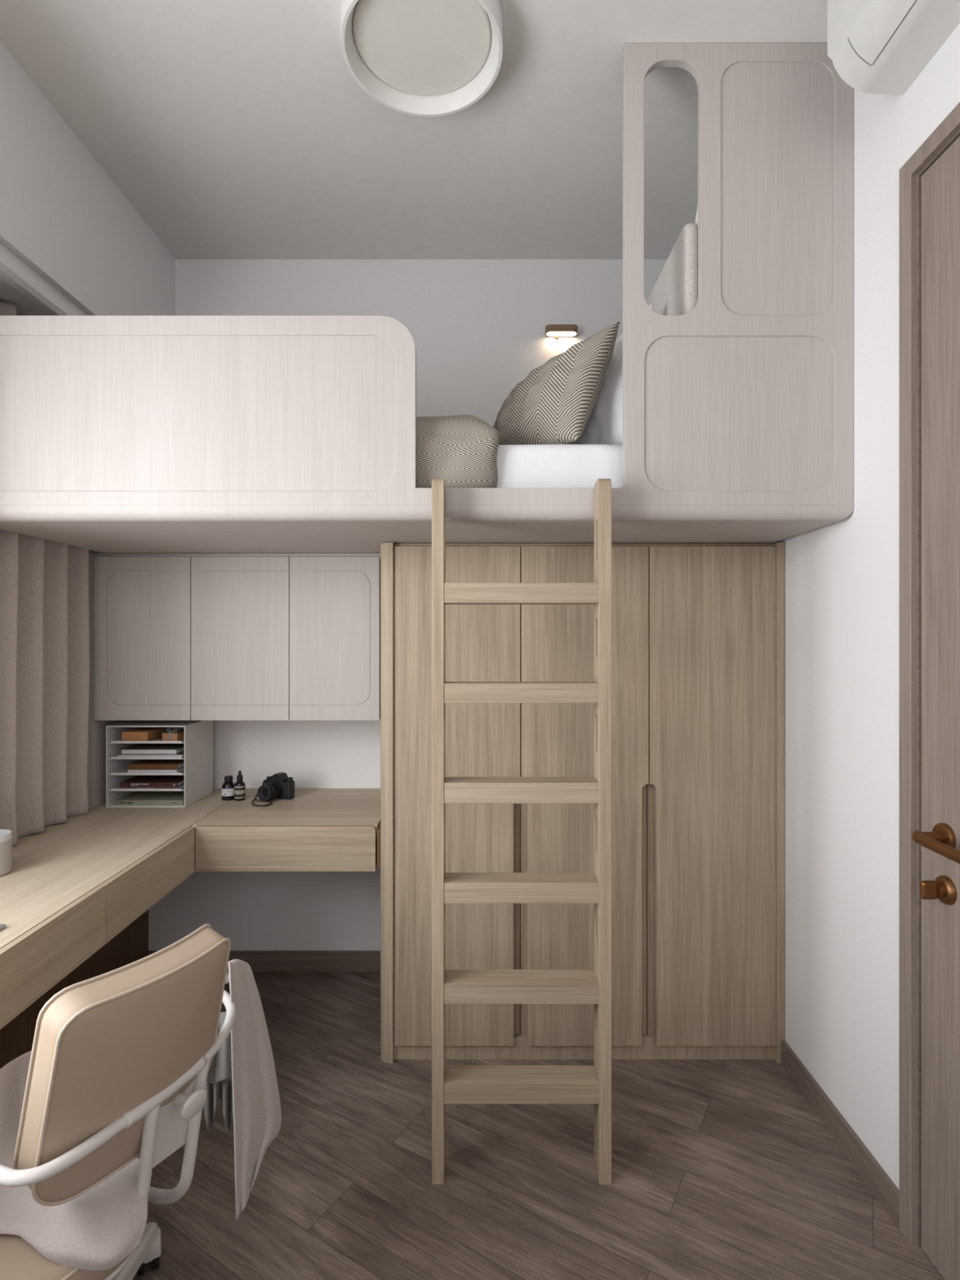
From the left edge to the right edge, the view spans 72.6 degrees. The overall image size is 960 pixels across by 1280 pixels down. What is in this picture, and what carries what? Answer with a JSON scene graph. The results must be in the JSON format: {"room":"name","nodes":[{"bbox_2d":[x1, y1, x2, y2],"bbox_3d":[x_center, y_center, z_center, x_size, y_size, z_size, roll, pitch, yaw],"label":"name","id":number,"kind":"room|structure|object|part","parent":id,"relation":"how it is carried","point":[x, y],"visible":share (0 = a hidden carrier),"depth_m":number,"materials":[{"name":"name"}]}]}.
{"room":"bedroom","nodes":[
{"label":"bedroom","id":0,"kind":"room"},
{"bbox_2d":[0,40,175,553],"bbox_3d":[-1.390,-0.097,0.366,0.420,2.754,4.332,0,0,0],"label":"wall","id":1,"kind":"structure","parent":0,"point":[67,229],"depth_m":1.86,"materials":[{"name":"paint"}]},
{"bbox_2d":[0,261,68,315],"bbox_3d":[-1.208,-0.932,0.365,0.035,0.014,4.331,0,0,0],"label":"trim","id":2,"kind":"structure","parent":1,"relation":"attached to","point":[6,274],"depth_m":1.75,"materials":[{"name":"grey metal"}]},
{"bbox_2d":[0,301,89,846],"bbox_3d":[-1.313,-0.181,1.771,0.050,1.506,0.795,0,0,0],"label":"curtain","id":3,"kind":"object","parent":1,"relation":"hanging from","point":[45,647],"visible":0.61,"depth_m":1.93,"materials":[{"name":"beige fabric"}]},
{"bbox_2d":[148,259,666,951],"bbox_3d":[-0.225,-0.097,2.582,3.050,2.754,0.100,0,0,0],"label":"wall","id":4,"kind":"structure","parent":0,"point":[477,327],"depth_m":2.53,"materials":[{"name":"paint"}]},
{"bbox_2d":[87,553,380,808],"bbox_3d":[-0.825,0.139,2.380,1.038,0.870,0.303,0,0,0],"label":"upper cabinet","id":5,"kind":"object","parent":4,"relation":"attached to","point":[173,637],"visible":0.95,"depth_m":2.23,"materials":[{"name":"beige wood"}]},
{"bbox_3d":[-1.333,0.139,2.380,0.024,0.870,0.303,0,0,0],"label":"panel","id":6,"kind":"part","parent":5,"relation":"part of","materials":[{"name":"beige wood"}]},
{"bbox_3d":[-1.153,-0.005,2.239,0.331,0.558,0.014,0,0,0],"label":"door","id":7,"kind":"part","parent":5,"relation":"part of","materials":[{"name":"beige wood"}]},
{"bbox_3d":[-1.129,-0.006,2.231,0.283,0.455,0.002,0,0,0],"label":"inset panel","id":8,"kind":"part","parent":5,"relation":"part of","materials":[{"name":"beige wood"}]},
{"bbox_3d":[-0.819,-0.006,2.231,0.333,0.455,0.002,0,0,0],"label":"inset panel","id":9,"kind":"part","parent":5,"relation":"part of","materials":[{"name":"beige wood"}]},
{"bbox_3d":[-0.819,-0.005,2.239,0.333,0.558,0.014,0,0,0],"label":"door","id":10,"kind":"part","parent":5,"relation":"part of","materials":[{"name":"beige wood"}]},
{"bbox_3d":[-0.512,-0.006,2.231,0.274,0.455,0.002,0,0,0],"label":"inset panel","id":11,"kind":"part","parent":5,"relation":"part of","materials":[{"name":"beige wood"}]},
{"bbox_3d":[-0.496,-0.005,2.239,0.306,0.558,0.014,0,0,0],"label":"door","id":12,"kind":"part","parent":5,"relation":"part of","materials":[{"name":"beige wood"}]},
{"bbox_2d":[146,951,380,972],"bbox_3d":[-0.791,1.241,2.526,0.983,0.078,0.013,0,0,0],"label":"baseboard","id":13,"kind":"structure","parent":4,"relation":"attached to","point":[258,961],"depth_m":2.52,"materials":[{"name":"brown wood"}]},
{"bbox_2d":[545,324,577,338],"bbox_3d":[0.312,-1.181,2.507,0.122,0.035,0.047,0,0,0],"label":"reading lamp","id":14,"kind":"object","parent":4,"relation":"attached to","point":[556,331],"visible":1,"depth_m":2.49,"materials":[{"name":"brown wood"}]},
{"bbox_3d":[0.312,-1.174,2.506,0.114,0.003,0.036,0,0,0],"label":"light panel","id":15,"kind":"part","parent":14,"relation":"part of","materials":[{"name":"white plastic"}]},
{"bbox_2d":[0,0,827,259],"bbox_3d":[-0.225,-1.524,0.366,3.050,0.100,4.532,0,0,0],"label":"ceiling","id":16,"kind":"structure","parent":0,"point":[233,129],"depth_m":1.87,"materials":[{"name":"paint"}]},
{"bbox_2d":[340,0,502,116],"bbox_3d":[-0.138,-1.442,1.572,0.386,0.062,0.386,0,0,0],"label":"ceiling lamp","id":17,"kind":"object","parent":16,"relation":"attached to","point":[420,58],"visible":1,"depth_m":1.60,"materials":[{"name":"white plastic"}]},
{"bbox_2d":[352,0,491,95],"bbox_3d":[-0.138,-1.454,1.572,0.330,0.023,0.330,0,0,0],"label":"diffuser","id":18,"kind":"object","parent":17,"relation":"attached to","point":[402,47],"depth_m":1.59,"materials":[{"name":"white plastic"}]},
{"bbox_2d":[132,972,944,1279],"bbox_3d":[-0.225,1.330,0.366,3.050,0.100,4.532,0,0,0],"label":"floor","id":19,"kind":"structure","parent":0,"point":[722,1169],"depth_m":1.53,"materials":[{"name":"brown wood"}]},
{"bbox_2d":[0,923,236,1279],"bbox_3d":[-0.692,0.877,1.080,0.604,0.806,0.562,0,0,0],"label":"office chair","id":20,"kind":"object","parent":19,"relation":"on","point":[121,1059],"visible":0.93,"depth_m":0.94,"materials":[{"name":"beige leather"}]},
{"bbox_3d":[-0.763,0.912,1.013,0.415,0.085,0.325,0,0,29],"label":"seat","id":21,"kind":"part","parent":20,"relation":"part of","materials":[{"name":"beige leather"}]},
{"bbox_3d":[-0.573,0.691,1.071,0.234,0.038,0.459,0,0,29],"label":"rail","id":22,"kind":"part","parent":20,"relation":"part of","materials":[{"name":"white metal"}]},
{"bbox_3d":[-0.762,0.957,1.013,0.402,0.019,0.318,0,0,29],"label":"seat frame","id":23,"kind":"part","parent":20,"relation":"part of","materials":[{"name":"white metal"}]},
{"bbox_3d":[-0.520,0.637,0.997,0.139,0.320,0.280,0,0,30],"label":"backrest","id":24,"kind":"part","parent":20,"relation":"part of","materials":[{"name":"beige leather"}]},
{"bbox_3d":[-0.680,1.187,1.212,0.048,0.063,0.266,0,0,0],"label":"leg","id":25,"kind":"part","parent":20,"relation":"part of","materials":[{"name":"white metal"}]},
{"bbox_2d":[0,959,281,1271],"bbox_3d":[-0.647,0.861,1.190,0.373,0.452,0.517,0,0,12],"label":"throw blanket","id":26,"kind":"object","parent":20,"relation":"on","point":[95,1230],"visible":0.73,"depth_m":1.15,"materials":[{"name":"white fabric"}]},
{"bbox_2d":[142,1227,161,1263],"bbox_3d":[-0.675,1.235,1.332,0.046,0.034,0.046,0,0,-28],"label":"caster","id":27,"kind":"object","parent":20,"relation":"attached to","point":[153,1251],"depth_m":1.32,"materials":[{"name":"white plastic"}]},
{"bbox_3d":[-0.494,0.772,1.044,0.024,0.125,0.087,0,0,20],"label":"plate","id":28,"kind":"part","parent":20,"relation":"part of","materials":[{"name":"white metal"}]},
{"bbox_3d":[-0.468,0.724,1.026,0.067,0.044,0.045,0,0,17],"label":"tension knob","id":29,"kind":"part","parent":20,"relation":"part of","materials":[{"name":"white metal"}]},
{"bbox_2d":[0,788,380,1068],"bbox_3d":[-0.838,0.927,0.991,1.062,0.706,3.081,0,0,0],"label":"desk","id":30,"kind":"object","parent":19,"relation":"on","point":[77,896],"visible":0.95,"depth_m":1.90,"materials":[{"name":"brown wood"}]},
{"bbox_2d":[0,924,5,929],"bbox_3d":[-1.065,0.570,1.228,0.240,0.007,0.173,0,0,0],"label":"tablet","id":31,"kind":"object","parent":30,"relation":"on","point":[2,926],"visible":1,"depth_m":1.30,"materials":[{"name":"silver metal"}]},
{"bbox_2d":[0,829,12,876],"bbox_3d":[-1.201,0.471,1.600,0.092,0.205,0.093,0,0,0],"label":"candle jar","id":32,"kind":"object","parent":30,"relation":"on","point":[6,835],"visible":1,"depth_m":1.60,"materials":[{"name":"beige ceramic"}]},
{"bbox_3d":[-0.883,0.643,1.298,0.015,0.138,0.474,0,0,0],"label":"drawer","id":33,"kind":"part","parent":30,"relation":"part of","materials":[{"name":"brown wood"}]},
{"bbox_3d":[-1.292,0.994,1.016,0.017,0.573,3.031,0,0,0],"label":"modesty panel","id":34,"kind":"part","parent":30,"relation":"part of","materials":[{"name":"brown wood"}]},
{"bbox_2d":[0,788,248,949],"bbox_3d":[-1.132,0.589,0.991,0.474,0.030,3.081,0,0,0],"label":"countertop","id":35,"kind":"structure","parent":30,"relation":"on","point":[53,868],"depth_m":1.76,"materials":[{"name":"brown wood"}]},
{"bbox_3d":[-0.883,0.643,1.773,0.015,0.138,0.472,0,0,0],"label":"drawer","id":36,"kind":"part","parent":30,"relation":"part of","materials":[{"name":"brown wood"}]},
{"bbox_2d":[106,720,213,807],"bbox_3d":[-1.148,0.434,2.361,0.272,0.279,0.234,0,0,0],"label":"desk organizer","id":37,"kind":"object","parent":30,"relation":"on","point":[197,773],"visible":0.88,"depth_m":2.29,"materials":[{"name":"white plastic"}]},
{"bbox_2d":[121,727,164,741],"bbox_3d":[-1.191,0.335,2.317,0.091,0.036,0.122,0,0,0],"label":"gift box","id":38,"kind":"object","parent":37,"relation":"on","point":[140,734],"visible":0.86,"depth_m":2.26,"materials":[{"name":"brown cardboard"}]},
{"bbox_2d":[107,786,184,791],"bbox_3d":[-1.148,0.515,2.360,0.264,0.008,0.228,0,0,0],"label":"tray","id":39,"kind":"object","parent":37,"relation":"on","point":[109,788],"depth_m":2.25,"materials":[{"name":"white plastic"}]},
{"bbox_2d":[107,767,184,775],"bbox_3d":[-1.148,0.460,2.360,0.264,0.008,0.228,0,0,0],"label":"tray","id":40,"kind":"object","parent":37,"relation":"on","point":[111,771],"depth_m":2.25,"materials":[{"name":"white plastic"}]},
{"bbox_2d":[107,755,184,759],"bbox_3d":[-1.148,0.406,2.360,0.264,0.008,0.228,0,0,0],"label":"tray","id":41,"kind":"object","parent":37,"relation":"on","point":[108,757],"depth_m":2.25,"materials":[{"name":"white plastic"}]},
{"bbox_2d":[107,737,184,743],"bbox_3d":[-1.148,0.351,2.360,0.264,0.008,0.228,0,0,0],"label":"shelf","id":42,"kind":"object","parent":37,"relation":"on","point":[110,740],"depth_m":2.25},
{"bbox_2d":[115,791,184,804],"bbox_3d":[-1.140,0.562,2.341,0.230,0.016,0.171,0,0,0],"label":"book","id":43,"kind":"object","parent":37,"relation":"in","point":[138,797],"visible":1,"depth_m":2.28,"materials":[{"name":"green paper"}]},
{"bbox_2d":[117,751,184,758],"bbox_3d":[-1.139,0.402,2.341,0.224,0.014,0.170,0,0,0],"label":"book","id":44,"kind":"object","parent":37,"relation":"on","point":[181,754],"visible":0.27,"depth_m":2.26,"materials":[{"name":"white paper"}]},
{"bbox_2d":[120,743,184,754],"bbox_3d":[-1.143,0.386,2.336,0.192,0.018,0.160,0,0,0],"label":"book","id":45,"kind":"object","parent":44,"relation":"on","point":[140,748],"visible":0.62,"depth_m":2.26,"materials":[{"name":"white paper"}]},
{"bbox_2d":[119,783,184,788],"bbox_3d":[-1.143,0.512,2.341,0.204,0.012,0.171,0,0,0],"label":"book","id":46,"kind":"object","parent":37,"relation":"on","point":[181,786],"visible":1,"depth_m":2.26,"materials":[{"name":"white paper"}]},
{"bbox_2d":[120,775,184,786],"bbox_3d":[-1.143,0.499,2.341,0.200,0.014,0.171,0,0,0],"label":"book","id":47,"kind":"object","parent":46,"relation":"on","point":[139,780],"visible":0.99,"depth_m":2.27,"materials":[{"name":"brown paper"}]},
{"bbox_2d":[127,766,184,773],"bbox_3d":[-1.131,0.455,2.341,0.172,0.016,0.170,0,0,0],"label":"book","id":48,"kind":"object","parent":37,"relation":"on","point":[180,770],"visible":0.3,"depth_m":2.26,"materials":[{"name":"white paper"}]},
{"bbox_2d":[127,759,184,768],"bbox_3d":[-1.129,0.438,2.341,0.176,0.016,0.170,0,0,0],"label":"book","id":49,"kind":"object","parent":48,"relation":"on","point":[143,763],"visible":0.75,"depth_m":2.27,"materials":[{"name":"brown paper"}]},
{"bbox_2d":[160,728,184,741],"bbox_3d":[-1.072,0.331,2.302,0.060,0.046,0.093,0,0,0],"label":"gift box","id":50,"kind":"object","parent":37,"relation":"on","point":[174,735],"visible":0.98,"depth_m":2.26,"materials":[{"name":"brown cardboard"}]},
{"bbox_3d":[-1.072,0.321,2.302,0.060,0.003,0.092,0,0,0],"label":"box lid","id":51,"kind":"part","parent":50,"relation":"part of","materials":[{"name":"brown cardboard"}]},
{"bbox_2d":[221,775,235,800],"bbox_3d":[-0.907,0.533,2.358,0.048,0.082,0.048,0,0,0],"label":"bottle","id":52,"kind":"object","parent":30,"relation":"on","point":[228,786],"visible":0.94,"depth_m":2.34,"materials":[{"name":"black glass"}]},
{"bbox_2d":[234,770,245,800],"bbox_3d":[-0.863,0.521,2.350,0.038,0.105,0.038,0,0,0],"label":"bottle","id":53,"kind":"object","parent":30,"relation":"on","point":[239,786],"visible":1,"depth_m":2.34,"materials":[{"name":"black glass"}]},
{"bbox_3d":[-0.863,0.537,2.350,0.037,0.074,0.037,0,0,0],"label":"glass","id":54,"kind":"part","parent":53,"relation":"part of","materials":[{"name":"black glass"}]},
{"bbox_2d":[251,772,294,806],"bbox_3d":[-0.761,0.529,2.325,0.143,0.089,0.149,0,0,18],"label":"camera","id":55,"kind":"object","parent":30,"relation":"on","point":[279,785],"visible":1,"depth_m":2.35,"materials":[{"name":"black plastic"}]},
{"bbox_3d":[-0.598,0.643,2.018,0.554,0.138,0.016,0,0,0],"label":"drawer","id":56,"kind":"part","parent":30,"relation":"part of","materials":[{"name":"brown wood"}]},
{"bbox_2d":[191,788,380,835],"bbox_3d":[-0.606,0.589,2.279,0.574,0.030,0.504,0,0,0],"label":"countertop","id":57,"kind":"structure","parent":30,"relation":"on","point":[308,806],"depth_m":2.21,"materials":[{"name":"brown wood"}]},
{"bbox_2d":[431,478,611,1184],"bbox_3d":[0.098,0.448,1.573,0.423,1.664,0.071,0,0,0],"label":"ladder","id":58,"kind":"object","parent":19,"relation":"on","point":[451,1084],"visible":1,"depth_m":1.54,"materials":[{"name":"brown wood"}]},
{"bbox_3d":[-0.099,0.448,1.573,0.029,1.664,0.071,0,0,0],"label":"rail","id":59,"kind":"part","parent":58,"relation":"part of","materials":[{"name":"brown wood"}]},
{"bbox_3d":[0.295,0.448,1.573,0.029,1.664,0.071,0,0,0],"label":"rail","id":60,"kind":"part","parent":58,"relation":"part of","materials":[{"name":"brown wood"}]},
{"bbox_2d":[380,542,784,1063],"bbox_3d":[0.308,0.492,2.244,1.227,1.575,0.536,0,0,0],"label":"wardrobe","id":61,"kind":"object","parent":19,"relation":"on","point":[698,629],"visible":0.73,"depth_m":1.98,"materials":[{"name":"brown wood"}]},
{"bbox_3d":[-0.284,0.492,2.244,0.042,1.575,0.536,0,0,0],"label":"panel","id":62,"kind":"part","parent":61,"relation":"part of","materials":[{"name":"brown wood"}]},
{"bbox_2d":[0,43,853,553],"bbox_3d":[-0.181,-0.885,2.072,2.206,1.176,0.918,0,0,0],"label":"bed","id":63,"kind":"object","parent":61,"relation":"on","point":[119,434],"visible":0.96,"depth_m":1.62,"materials":[{"name":"beige wood"}]},
{"bbox_3d":[-0.736,-0.560,1.625,1.056,0.385,0.016,0,0,0],"label":"inset panel","id":64,"kind":"part","parent":63,"relation":"part of","materials":[{"name":"beige wood"}]},
{"bbox_2d":[496,444,622,488],"bbox_3d":[-0.343,-0.424,2.091,1.715,0.182,0.818,0,0,0],"label":"mattress","id":65,"kind":"object","parent":63,"relation":"on","point":[539,465],"visible":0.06,"depth_m":1.69,"materials":[{"name":"white fabric"}]},
{"bbox_2d":[416,414,500,488],"bbox_3d":[-0.566,-0.498,2.063,1.259,0.255,0.866,0,0,0],"label":"duvet","id":66,"kind":"object","parent":65,"relation":"on","point":[461,450],"visible":0.17,"depth_m":1.65,"materials":[{"name":"grey fabric"}]},
{"bbox_2d":[493,320,620,444],"bbox_3d":[0.187,-0.682,1.862,0.193,0.325,0.430,0,0,-36],"label":"patterned pillow","id":67,"kind":"object","parent":65,"relation":"on","point":[554,404],"visible":0.79,"depth_m":1.75,"materials":[{"name":"grey fabric"}]},
{"bbox_2d":[570,302,653,444],"bbox_3d":[0.381,-0.720,1.921,0.184,0.400,0.384,0,0,-19],"label":"pillow","id":68,"kind":"object","parent":65,"relation":"on","point":[604,425],"visible":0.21,"depth_m":1.81,"materials":[{"name":"fabric"}]},
{"bbox_3d":[0.536,-0.792,2.070,0.034,0.545,0.840,0,0,0],"label":"headboard","id":69,"kind":"part","parent":63,"relation":"part of","materials":[{"name":"fabric"}]},
{"bbox_3d":[0.641,-0.559,1.625,0.470,0.384,0.016,0,0,0],"label":"inset panel","id":70,"kind":"part","parent":63,"relation":"part of","materials":[{"name":"beige wood"}]},
{"bbox_3d":[0.735,-1.115,1.625,0.281,0.628,0.016,0,0,0],"label":"inset panel","id":71,"kind":"part","parent":63,"relation":"part of","materials":[{"name":"beige wood"}]},
{"bbox_3d":[-0.070,0.474,1.995,0.384,1.517,0.022,0,0,0],"label":"door","id":72,"kind":"part","parent":61,"relation":"part of","materials":[{"name":"brown wood"}]},
{"bbox_3d":[0.317,-0.280,2.006,1.161,0.031,0.016,0,0,0],"label":"rail","id":73,"kind":"part","parent":61,"relation":"part of","materials":[{"name":"brown wood"}]},
{"bbox_3d":[0.317,0.474,2.016,1.161,1.517,0.008,0,0,0],"label":"frame","id":74,"kind":"part","parent":61,"relation":"part of","materials":[{"name":"beige wood"}]},
{"bbox_3d":[0.319,0.474,1.995,0.387,1.517,0.022,0,0,0],"label":"door","id":75,"kind":"part","parent":61,"relation":"part of","materials":[{"name":"brown wood"}]},
{"bbox_3d":[0.707,0.474,1.995,0.384,1.517,0.022,0,0,0],"label":"door","id":76,"kind":"part","parent":61,"relation":"part of","materials":[{"name":"brown wood"}]},
{"bbox_3d":[0.910,0.492,2.244,0.024,1.575,0.536,0,0,0],"label":"panel","id":77,"kind":"part","parent":61,"relation":"part of","materials":[{"name":"brown wood"}]},
{"bbox_2d":[772,22,959,1189],"bbox_3d":[0.998,-0.097,0.366,0.150,2.754,4.332,0,0,0],"label":"wall","id":78,"kind":"structure","parent":0,"point":[842,577],"depth_m":1.58,"materials":[{"name":"paint"}]},
{"bbox_2d":[781,1040,898,1227],"bbox_3d":[0.916,1.245,1.698,0.013,0.070,0.555,0,0,0],"label":"baseboard","id":79,"kind":"structure","parent":78,"relation":"attached to","point":[886,1191],"depth_m":1.64,"materials":[{"name":"brown wood"}]},
{"bbox_2d":[827,0,959,94],"bbox_3d":[0.840,-1.318,1.022,0.166,0.260,0.804,0,0,0],"label":"air conditioner","id":80,"kind":"object","parent":78,"relation":"attached to","point":[875,46],"visible":1,"depth_m":1.33,"materials":[{"name":"white plastic"}]},
{"bbox_2d":[898,102,959,1279],"bbox_3d":[0.951,0.129,0.946,0.184,2.302,0.951,0,0,0],"label":"door","id":81,"kind":"structure","parent":78,"relation":"in","point":[929,181],"depth_m":1.35,"materials":[{"name":"brown wood"}]},
{"bbox_3d":[0.888,0.392,1.241,0.058,0.025,0.143,0,0,0],"label":"lever","id":82,"kind":"part","parent":81,"relation":"part of","materials":[{"name":"brown metal"}]},
{"bbox_3d":[0.919,0.392,1.298,0.011,0.055,0.055,0,0,0],"label":"handle","id":83,"kind":"part","parent":81,"relation":"part of","materials":[{"name":"brown metal"}]}
]}

